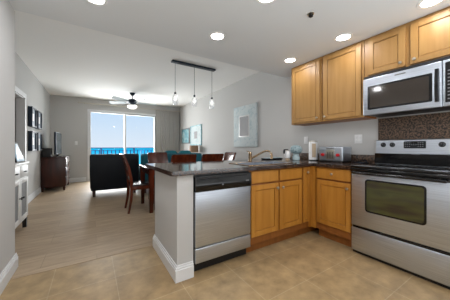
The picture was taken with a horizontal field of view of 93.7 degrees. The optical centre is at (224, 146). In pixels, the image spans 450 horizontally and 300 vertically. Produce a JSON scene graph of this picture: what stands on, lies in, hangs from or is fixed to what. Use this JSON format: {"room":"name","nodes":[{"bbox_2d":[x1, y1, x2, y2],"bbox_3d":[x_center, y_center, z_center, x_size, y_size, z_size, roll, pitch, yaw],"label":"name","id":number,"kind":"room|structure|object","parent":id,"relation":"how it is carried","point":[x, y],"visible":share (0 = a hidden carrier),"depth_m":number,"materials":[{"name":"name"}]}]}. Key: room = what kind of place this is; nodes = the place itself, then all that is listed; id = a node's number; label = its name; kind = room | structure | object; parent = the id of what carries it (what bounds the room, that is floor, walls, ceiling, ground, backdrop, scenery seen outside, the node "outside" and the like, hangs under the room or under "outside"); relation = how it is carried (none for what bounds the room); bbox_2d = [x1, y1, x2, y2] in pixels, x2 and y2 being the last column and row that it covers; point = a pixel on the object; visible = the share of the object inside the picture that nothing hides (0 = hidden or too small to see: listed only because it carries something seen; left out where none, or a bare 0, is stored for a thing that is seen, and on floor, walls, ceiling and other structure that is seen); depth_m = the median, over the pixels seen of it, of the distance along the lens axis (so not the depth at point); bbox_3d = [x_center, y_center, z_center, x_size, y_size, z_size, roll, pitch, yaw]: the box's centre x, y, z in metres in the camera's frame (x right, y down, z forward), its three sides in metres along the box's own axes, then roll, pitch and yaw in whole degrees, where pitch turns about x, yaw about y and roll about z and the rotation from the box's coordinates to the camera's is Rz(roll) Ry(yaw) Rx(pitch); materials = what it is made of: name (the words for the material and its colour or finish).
{"room":"kitchen","nodes":[
{"label":"kitchen","id":0,"kind":"room"},
{"bbox_2d":[0,0,14,273],"bbox_3d":[-0.844,-0.065,0.101,0.120,2.360,4.270,0,0,-32],"label":"wall","id":1,"kind":"structure","parent":0,"point":[7,13],"depth_m":1.77,"materials":[{"name":"grey paint"}]},
{"bbox_2d":[0,253,17,294],"bbox_3d":[-0.841,1.048,0.114,0.138,0.135,4.290,0,0,-32],"label":"baseboard","id":2,"kind":"structure","parent":1,"relation":"attached to","point":[9,270],"depth_m":1.74,"materials":[{"name":"white wood"}]},
{"bbox_2d":[15,98,15,142],"bbox_3d":[-4.471,-0.235,3.271,1.720,2.700,3.500,0,0,-32],"label":"wall","id":3,"kind":"structure","parent":0,"point":[15,98],"depth_m":4.95,"materials":[{"name":"grey paint"}]},
{"bbox_2d":[15,52,49,195],"bbox_3d":[-3.879,-0.235,4.039,0.100,2.700,5.630,0,0,-32],"label":"wall","id":4,"kind":"structure","parent":0,"point":[38,97],"depth_m":4.59,"materials":[{"name":"grey paint"}]},
{"bbox_2d":[15,86,26,160],"bbox_3d":[-3.538,0.058,3.521,0.124,2.115,1.100,0,0,-32],"label":"door","id":5,"kind":"structure","parent":4,"relation":"in","point":[21,97],"depth_m":3.90,"materials":[{"name":"white wood"}]},
{"bbox_2d":[28,106,36,127],"bbox_3d":[-3.991,-0.615,4.376,0.070,0.400,0.400,0,0,-32],"label":"frame","id":6,"kind":"object","parent":4,"relation":"attached to","point":[32,112],"visible":1,"depth_m":4.23,"materials":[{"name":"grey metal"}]},
{"bbox_2d":[28,131,36,150],"bbox_3d":[-3.991,-0.120,4.376,0.070,0.400,0.400,0,0,-32],"label":"frame","id":7,"kind":"object","parent":4,"relation":"attached to","point":[32,136],"visible":1,"depth_m":4.23,"materials":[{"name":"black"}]},
{"bbox_2d":[28,187,44,202],"bbox_3d":[-3.808,1.048,4.037,0.018,0.135,5.510,0,0,-32],"label":"baseboard","id":8,"kind":"structure","parent":4,"relation":"attached to","point":[34,194],"depth_m":4.60,"materials":[{"name":"white"}]},
{"bbox_2d":[35,110,41,129],"bbox_3d":[-4.295,-0.615,4.859,0.070,0.400,0.400,0,0,-32],"label":"frame","id":9,"kind":"object","parent":4,"relation":"attached to","point":[39,114],"visible":0.76,"depth_m":4.89,"materials":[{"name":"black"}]},
{"bbox_2d":[37,133,41,150],"bbox_3d":[-4.295,-0.120,4.859,0.070,0.400,0.400,0,0,-32],"label":"frame","id":10,"kind":"object","parent":4,"relation":"attached to","point":[39,135],"visible":0.73,"depth_m":4.89,"materials":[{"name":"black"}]},
{"bbox_2d":[50,95,178,180],"bbox_3d":[-3.603,-0.235,7.504,4.060,2.700,0.140,0,0,-32],"label":"wall","id":11,"kind":"structure","parent":0,"point":[68,117],"depth_m":6.71,"materials":[{"name":"grey paint"}]},
{"bbox_2d":[69,177,85,182],"bbox_3d":[-3.561,1.048,7.437,4.020,0.135,0.018,0,0,-32],"label":"baseboard","id":12,"kind":"structure","parent":11,"relation":"attached to","point":[82,179],"depth_m":6.73,"materials":[{"name":"white"}]},
{"bbox_2d":[87,109,155,180],"bbox_3d":[-3.563,-0.060,7.506,2.230,2.350,0.140,0,0,-32],"label":"window","id":13,"kind":"structure","parent":11,"relation":"in","point":[89,111],"depth_m":7.01,"materials":[{"name":"white"}]},
{"bbox_2d":[78,102,179,111],"bbox_3d":[-3.242,-1.405,7.569,3.340,0.048,0.134,0,0,-32],"label":"curtain rod","id":14,"kind":"object","parent":11,"relation":"attached to","point":[78,102],"visible":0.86,"depth_m":7.29,"materials":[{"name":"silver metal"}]},
{"bbox_2d":[156,110,178,152],"bbox_3d":[-2.214,-0.145,8.164,0.914,2.480,0.080,0,0,-32],"label":"curtain","id":15,"kind":"object","parent":14,"relation":"hanging from","point":[167,122],"visible":0.63,"depth_m":8.16,"materials":[{"name":"grey fabric"}]},
{"bbox_2d":[14,10,259,107],"bbox_3d":[-2.111,-1.635,5.135,4.260,0.100,5.660,0,0,-32],"label":"ceiling","id":16,"kind":"structure","parent":0,"point":[71,60],"depth_m":4.16,"materials":[{"name":"white paint"}]},
{"bbox_2d":[108,92,156,109],"bbox_3d":[-2.684,-1.337,6.236,1.298,0.495,1.349,0,0,-32],"label":"ceiling fan","id":17,"kind":"object","parent":16,"relation":"hanging from","point":[132,102],"visible":1,"depth_m":6.14,"materials":[{"name":"grey metal"}]},
{"bbox_2d":[171,60,215,108],"bbox_3d":[-0.593,-1.185,4.094,0.900,0.800,0.110,0,0,-32],"label":"pendant lamp","id":18,"kind":"object","parent":16,"relation":"hanging from","point":[175,97],"visible":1,"depth_m":4.06,"materials":[{"name":"grey metal"}]},
{"bbox_2d":[155,171,192,264],"bbox_3d":[-0.530,0.676,2.095,0.145,0.878,0.730,0,0,-32],"label":"wall","id":19,"kind":"structure","parent":0,"point":[173,194],"depth_m":1.82,"materials":[{"name":"grey paint"}]},
{"bbox_2d":[153,234,193,282],"bbox_3d":[-0.539,1.048,2.089,0.163,0.135,0.770,0,0,-32],"label":"baseboard","id":20,"kind":"structure","parent":19,"relation":"attached to","point":[179,273],"depth_m":1.80,"materials":[{"name":"white wood"}]},
{"bbox_2d":[0,181,449,299],"bbox_3d":[-0.955,1.145,3.299,4.260,0.060,10.000,0,0,-32],"label":"floor","id":21,"kind":"structure","parent":0,"point":[310,265],"depth_m":1.95,"materials":[{"name":"beige tile"}]},
{"bbox_2d":[15,161,28,228],"bbox_3d":[-2.690,0.659,2.575,0.345,0.912,0.825,0,0,-32],"label":"base cabinet","id":22,"kind":"object","parent":21,"relation":"on","point":[21,168],"visible":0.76,"depth_m":2.70,"materials":[{"name":"white wood"}]},
{"bbox_2d":[15,143,24,162],"bbox_3d":[-2.766,0.071,2.766,0.154,0.260,0.200,0,0,-20],"label":"photo frame","id":23,"kind":"object","parent":22,"relation":"on","point":[19,157],"visible":0.6,"depth_m":2.79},
{"bbox_2d":[41,155,69,191],"bbox_3d":[-4.573,0.684,5.753,0.533,0.862,1.030,0,0,-32],"label":"dresser","id":24,"kind":"object","parent":21,"relation":"on","point":[55,171],"visible":0.96,"depth_m":5.34,"materials":[{"name":"brown wood"}]},
{"bbox_2d":[41,148,51,156],"bbox_3d":[-4.503,0.139,5.330,0.196,0.228,0.230,0,0,-32],"label":"box","id":25,"kind":"object","parent":24,"relation":"on","point":[45,152],"visible":0.88,"depth_m":5.24,"materials":[{"name":"black"}]},
{"bbox_2d":[53,132,63,156],"bbox_3d":[-4.474,-0.067,5.689,0.180,0.640,0.660,0,0,-28],"label":"television","id":26,"kind":"object","parent":24,"relation":"on","point":[57,136],"visible":0.97,"depth_m":5.54,"materials":[{"name":"black"}]},
{"bbox_2d":[10,244,152,279],"bbox_3d":[-1.316,1.123,2.090,1.200,0.023,0.030,0,0,-32],"label":"trim","id":27,"kind":"structure","parent":21,"relation":"on","point":[151,244],"depth_m":2.02,"materials":[{"name":"brown wood"}]},
{"bbox_2d":[90,154,138,196],"bbox_3d":[-2.746,0.637,5.220,1.010,0.955,0.900,0,0,-32],"label":"armchair","id":28,"kind":"object","parent":21,"relation":"on","point":[107,171],"visible":0.76,"depth_m":4.80,"materials":[{"name":"black leather"}]},
{"bbox_2d":[119,154,154,213],"bbox_3d":[-1.568,0.618,3.787,0.588,0.995,0.432,0,0,-32],"label":"dining chair","id":29,"kind":"object","parent":21,"relation":"on","point":[132,185],"visible":0.75,"depth_m":3.61,"materials":[{"name":"brown wood"}]},
{"bbox_2d":[139,164,154,212],"bbox_3d":[-0.825,0.734,4.266,1.590,0.762,0.840,0,0,-32],"label":"dining table","id":30,"kind":"object","parent":21,"relation":"on","point":[143,169],"visible":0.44,"depth_m":3.56,"materials":[{"name":"brown wood"}]},
{"bbox_2d":[147,152,167,203],"bbox_3d":[-1.373,0.618,4.488,0.432,0.995,0.588,0,0,-32],"label":"dining chair","id":31,"kind":"object","parent":21,"relation":"on","point":[153,157],"visible":0.2,"depth_m":4.67,"materials":[{"name":"brown wood"}]},
{"bbox_2d":[138,153,201,192],"bbox_3d":[-1.541,0.640,5.825,1.600,0.950,0.900,0,0,-32],"label":"sofa","id":32,"kind":"object","parent":21,"relation":"on","point":[144,158],"visible":0.07,"depth_m":5.35,"materials":[{"name":"teal fabric"}]},
{"bbox_2d":[170,154,196,162],"bbox_3d":[-0.798,0.618,3.670,0.432,0.995,0.588,0,0,-32],"label":"dining chair","id":33,"kind":"object","parent":21,"relation":"on","point":[178,157],"visible":0.11,"depth_m":3.43,"materials":[{"name":"brown wood"}]},
{"bbox_2d":[201,154,223,160],"bbox_3d":[-0.344,0.618,3.980,0.432,0.995,0.588,0,0,-32],"label":"dining chair","id":34,"kind":"object","parent":21,"relation":"on","point":[205,157],"visible":0.11,"depth_m":3.75,"materials":[{"name":"brown wood"}]},
{"bbox_2d":[193,171,250,270],"bbox_3d":[-0.153,0.678,2.221,0.612,0.874,0.617,0,0,-32],"label":"dishwasher","id":35,"kind":"object","parent":21,"relation":"on","point":[221,201],"visible":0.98,"depth_m":1.95,"materials":[{"name":"silver metal"}]},
{"bbox_2d":[223,152,235,160],"bbox_3d":[-0.089,0.618,4.718,0.588,0.995,0.432,0,0,-32],"label":"dining chair","id":36,"kind":"object","parent":21,"relation":"on","point":[228,155],"visible":0.1,"depth_m":4.86,"materials":[{"name":"brown wood"}]},
{"bbox_2d":[246,167,301,252],"bbox_3d":[0.459,0.677,2.613,0.830,0.876,0.627,0,0,-32],"label":"base cabinet","id":37,"kind":"object","parent":21,"relation":"on","point":[275,194],"visible":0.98,"depth_m":2.35,"materials":[{"name":"brown wood"}]},
{"bbox_2d":[298,166,317,234],"bbox_3d":[1.140,0.677,3.029,0.762,0.876,0.648,0,0,-32],"label":"base cabinet","id":38,"kind":"object","parent":21,"relation":"on","point":[308,178],"visible":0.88,"depth_m":2.65,"materials":[{"name":"brown wood"}]},
{"bbox_2d":[316,166,351,247],"bbox_3d":[1.485,0.677,2.603,0.633,0.876,0.438,0,0,-32],"label":"base cabinet","id":39,"kind":"object","parent":21,"relation":"on","point":[333,185],"visible":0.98,"depth_m":2.44,"materials":[{"name":"brown wood"}]},
{"bbox_2d":[146,153,374,175],"bbox_3d":[0.467,0.169,2.557,2.436,0.137,1.450,0,0,-32],"label":"countertop","id":40,"kind":"structure","parent":39,"relation":"on","point":[203,167],"depth_m":2.38,"materials":[{"name":"stone"}]},
{"bbox_2d":[246,150,272,161],"bbox_3d":[0.437,0.118,2.779,0.221,0.163,0.343,0,0,-32],"label":"kitchen faucet","id":41,"kind":"object","parent":40,"relation":"on","point":[250,157],"visible":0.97,"depth_m":2.77,"materials":[{"name":"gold metal"}]},
{"bbox_2d":[229,161,293,165],"bbox_3d":[0.465,0.284,2.583,0.740,0.181,0.405,0,0,-32],"label":"sink","id":42,"kind":"object","parent":40,"relation":"in","point":[260,162],"visible":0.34,"depth_m":2.66,"materials":[{"name":"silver metal"}]},
{"bbox_2d":[261,157,281,159],"bbox_3d":[0.773,0.186,3.465,0.380,0.028,0.130,0,0,-32],"label":"serving tray","id":43,"kind":"object","parent":40,"relation":"on","point":[266,158],"visible":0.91,"depth_m":3.43,"materials":[{"name":"grey metal"}]},
{"bbox_2d":[283,149,290,159],"bbox_3d":[0.936,0.117,3.207,0.131,0.166,0.092,0,0,-32],"label":"soap dispenser","id":44,"kind":"object","parent":40,"relation":"on","point":[287,155],"visible":0.93,"depth_m":3.18,"materials":[{"name":"white plastic"}]},
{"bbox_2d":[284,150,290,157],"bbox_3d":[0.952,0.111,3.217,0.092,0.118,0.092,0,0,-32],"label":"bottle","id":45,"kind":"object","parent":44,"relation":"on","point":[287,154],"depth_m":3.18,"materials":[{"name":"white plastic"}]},
{"bbox_2d":[290,145,301,159],"bbox_3d":[1.070,0.086,3.179,0.176,0.228,0.176,0,0,-32],"label":"ceramic vase","id":46,"kind":"object","parent":40,"relation":"on","point":[296,150],"visible":0.92,"depth_m":3.13,"materials":[{"name":"teal ceramic"}]},
{"bbox_2d":[308,141,317,160],"bbox_3d":[1.311,0.052,3.136,0.132,0.296,0.132,0,0,-32],"label":"canister","id":47,"kind":"object","parent":40,"relation":"on","point":[313,145],"visible":0.99,"depth_m":3.08,"materials":[{"name":"white plastic"}]},
{"bbox_2d":[319,146,350,162],"bbox_3d":[1.481,0.097,2.859,0.246,0.207,0.330,0,0,-32],"label":"toaster","id":48,"kind":"object","parent":40,"relation":"on","point":[340,154],"visible":0.96,"depth_m":2.76,"materials":[{"name":"metal"}]},
{"bbox_2d":[351,138,449,289],"bbox_3d":[1.782,0.515,2.070,0.688,1.200,0.768,0,0,-32],"label":"range","id":49,"kind":"object","parent":21,"relation":"on","point":[401,200],"visible":1,"depth_m":1.92,"materials":[{"name":"silver metal"}]},
{"bbox_2d":[351,163,449,174],"bbox_3d":[1.785,0.206,2.072,0.570,0.024,0.768,0,0,-32],"label":"cooktop","id":50,"kind":"object","parent":49,"relation":"in","point":[396,168],"depth_m":2.00,"materials":[{"name":"black glass"}]},
{"bbox_3d":[-1.086,0.815,6.903,0.380,0.600,0.380,0,0,-32],"label":"end table","id":51,"kind":"object","parent":21,"relation":"on","visible":0},
{"bbox_2d":[189,145,197,152],"bbox_3d":[-1.005,0.233,6.812,0.300,0.565,0.300,0,0,-32],"label":"table lamp","id":52,"kind":"object","parent":51,"relation":"on","point":[193,148],"visible":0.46,"depth_m":6.68,"materials":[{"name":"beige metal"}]},
{"bbox_2d":[9,0,449,77],"bbox_3d":[0.748,-1.465,1.026,3.800,0.440,4.340,0,0,-32],"label":"ceiling","id":53,"kind":"structure","parent":0,"point":[259,37],"depth_m":2.09,"materials":[{"name":"white paint"}]},
{"bbox_2d":[86,0,107,5],"bbox_3d":[-1.086,-1.241,1.762,0.192,0.006,0.192,0,0,-32],"label":"recessed light","id":54,"kind":"object","parent":53,"relation":"in","point":[94,2],"visible":1,"depth_m":1.81,"materials":[{"name":"white"}]},
{"bbox_2d":[209,32,225,40],"bbox_3d":[-0.085,-1.241,2.369,0.192,0.006,0.192,0,0,-32],"label":"recessed light","id":55,"kind":"object","parent":53,"relation":"in","point":[216,36],"visible":1,"depth_m":2.37,"materials":[{"name":"white"}]},
{"bbox_2d":[256,0,274,4],"bbox_3d":[0.345,-1.241,1.742,0.192,0.006,0.192,0,0,-32],"label":"recessed light","id":56,"kind":"object","parent":53,"relation":"in","point":[264,2],"visible":1,"depth_m":1.80,"materials":[{"name":"white"}]},
{"bbox_2d":[283,57,296,62],"bbox_3d":[0.933,-1.241,3.022,0.192,0.006,0.192,0,0,-32],"label":"recessed light","id":57,"kind":"object","parent":53,"relation":"in","point":[291,59],"visible":1,"depth_m":3.02,"materials":[{"name":"white"}]},
{"bbox_2d":[307,12,313,17],"bbox_3d":[0.801,-1.229,1.970,0.060,0.032,0.060,0,0,-32],"label":"sprinkler head","id":58,"kind":"object","parent":53,"relation":"attached to","point":[310,14],"visible":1,"depth_m":1.96},
{"bbox_2d":[334,33,352,41],"bbox_3d":[1.341,-1.241,2.393,0.192,0.006,0.192,0,0,-32],"label":"recessed light","id":59,"kind":"object","parent":53,"relation":"in","point":[345,36],"visible":1,"depth_m":2.39,"materials":[{"name":"white"}]},
{"bbox_2d":[416,0,443,8],"bbox_3d":[1.761,-1.241,1.801,0.192,0.006,0.192,0,0,-32],"label":"recessed light","id":60,"kind":"object","parent":53,"relation":"in","point":[423,4],"visible":1,"depth_m":1.82,"materials":[{"name":"white"}]},
{"bbox_2d":[179,72,449,159],"bbox_3d":[0.779,-0.235,4.449,0.100,2.700,9.900,0,0,-32],"label":"wall","id":61,"kind":"structure","parent":0,"point":[272,93],"depth_m":4.29,"materials":[{"name":"grey paint"}]},
{"bbox_2d":[181,128,189,143],"bbox_3d":[-1.488,-0.410,7.926,0.030,0.570,0.760,0,0,-32],"label":"framed picture","id":62,"kind":"object","parent":61,"relation":"attached to","point":[185,133],"visible":1,"depth_m":7.91,"materials":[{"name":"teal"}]},
{"bbox_2d":[190,124,201,144],"bbox_3d":[-0.987,-0.395,7.131,0.030,0.680,0.880,0,0,-32],"label":"framed picture","id":63,"kind":"object","parent":61,"relation":"attached to","point":[196,130],"visible":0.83,"depth_m":7.08,"materials":[{"name":"grey"}]},
{"bbox_2d":[234,102,257,146],"bbox_3d":[0.450,-0.475,4.833,0.048,0.940,0.840,0,0,-32],"label":"wall art","id":64,"kind":"object","parent":61,"relation":"attached to","point":[245,117],"visible":1,"depth_m":4.75,"materials":[{"name":"painted wood"},{"name":"canvas"}]},
{"bbox_2d":[291,57,330,125],"bbox_3d":[1.299,-0.794,3.182,0.364,0.894,0.529,0,0,-32],"label":"upper cabinet","id":65,"kind":"object","parent":61,"relation":"attached to","point":[306,78],"visible":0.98,"depth_m":3.07,"materials":[{"name":"brown wood"}]},
{"bbox_2d":[290,153,374,162],"bbox_3d":[1.489,0.150,3.201,0.020,0.100,1.450,0,0,-32],"label":"backsplash","id":66,"kind":"structure","parent":61,"relation":"attached to","point":[356,158],"depth_m":2.78,"materials":[{"name":"stone"}]},
{"bbox_2d":[323,40,376,122],"bbox_3d":[1.581,-0.794,2.734,0.364,0.894,0.523,0,0,-32],"label":"upper cabinet","id":67,"kind":"object","parent":61,"relation":"attached to","point":[344,68],"visible":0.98,"depth_m":2.62,"materials":[{"name":"brown wood"}]},
{"bbox_2d":[355,135,361,142],"bbox_3d":[1.762,-0.105,2.787,0.008,0.116,0.096,0,0,-32],"label":"wall outlet","id":68,"kind":"object","parent":61,"relation":"attached to","point":[358,138],"visible":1,"depth_m":2.78,"materials":[{"name":"white plastic"}]},
{"bbox_2d":[365,6,449,76],"bbox_3d":[1.935,-1.016,2.173,0.364,0.451,0.794,0,0,-32],"label":"upper cabinet","id":69,"kind":"object","parent":61,"relation":"attached to","point":[426,38],"visible":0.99,"depth_m":2.07,"materials":[{"name":"brown wood"}]},
{"bbox_2d":[363,56,449,117],"bbox_3d":[1.905,-0.568,2.146,0.443,0.434,0.762,0,0,-32],"label":"microwave","id":70,"kind":"object","parent":69,"relation":"attached to","point":[424,87],"visible":1,"depth_m":2.04,"materials":[{"name":"silver metal"}]},
{"bbox_2d":[378,112,449,139],"bbox_3d":[2.091,-0.065,2.254,0.016,0.560,0.786,0,0,-32],"label":"backsplash","id":71,"kind":"structure","parent":61,"relation":"attached to","point":[434,125],"depth_m":2.28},
{"bbox_3d":[-3.551,1.225,8.453,6.200,0.180,1.410,0,0,-32],"label":"floor","id":72,"kind":"structure","parent":0,"visible":0},
{"bbox_2d":[91,147,153,153],"bbox_3d":[-3.846,0.578,8.923,5.800,1.115,0.060,0,0,-32],"label":"balcony railing","id":73,"kind":"object","parent":72,"relation":"on","point":[100,150],"visible":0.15,"depth_m":8.61,"materials":[{"name":"blue metal"}]},
{"label":"outside","id":74,"kind":"structure","parent":0,"visible":0},
{"bbox_2d":[91,147,153,164],"bbox_3d":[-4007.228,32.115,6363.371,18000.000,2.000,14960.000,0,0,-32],"label":"sea","id":75,"kind":"structure","parent":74,"point":[112,149],"depth_m":1459.14,"materials":[{"name":"liquid"}]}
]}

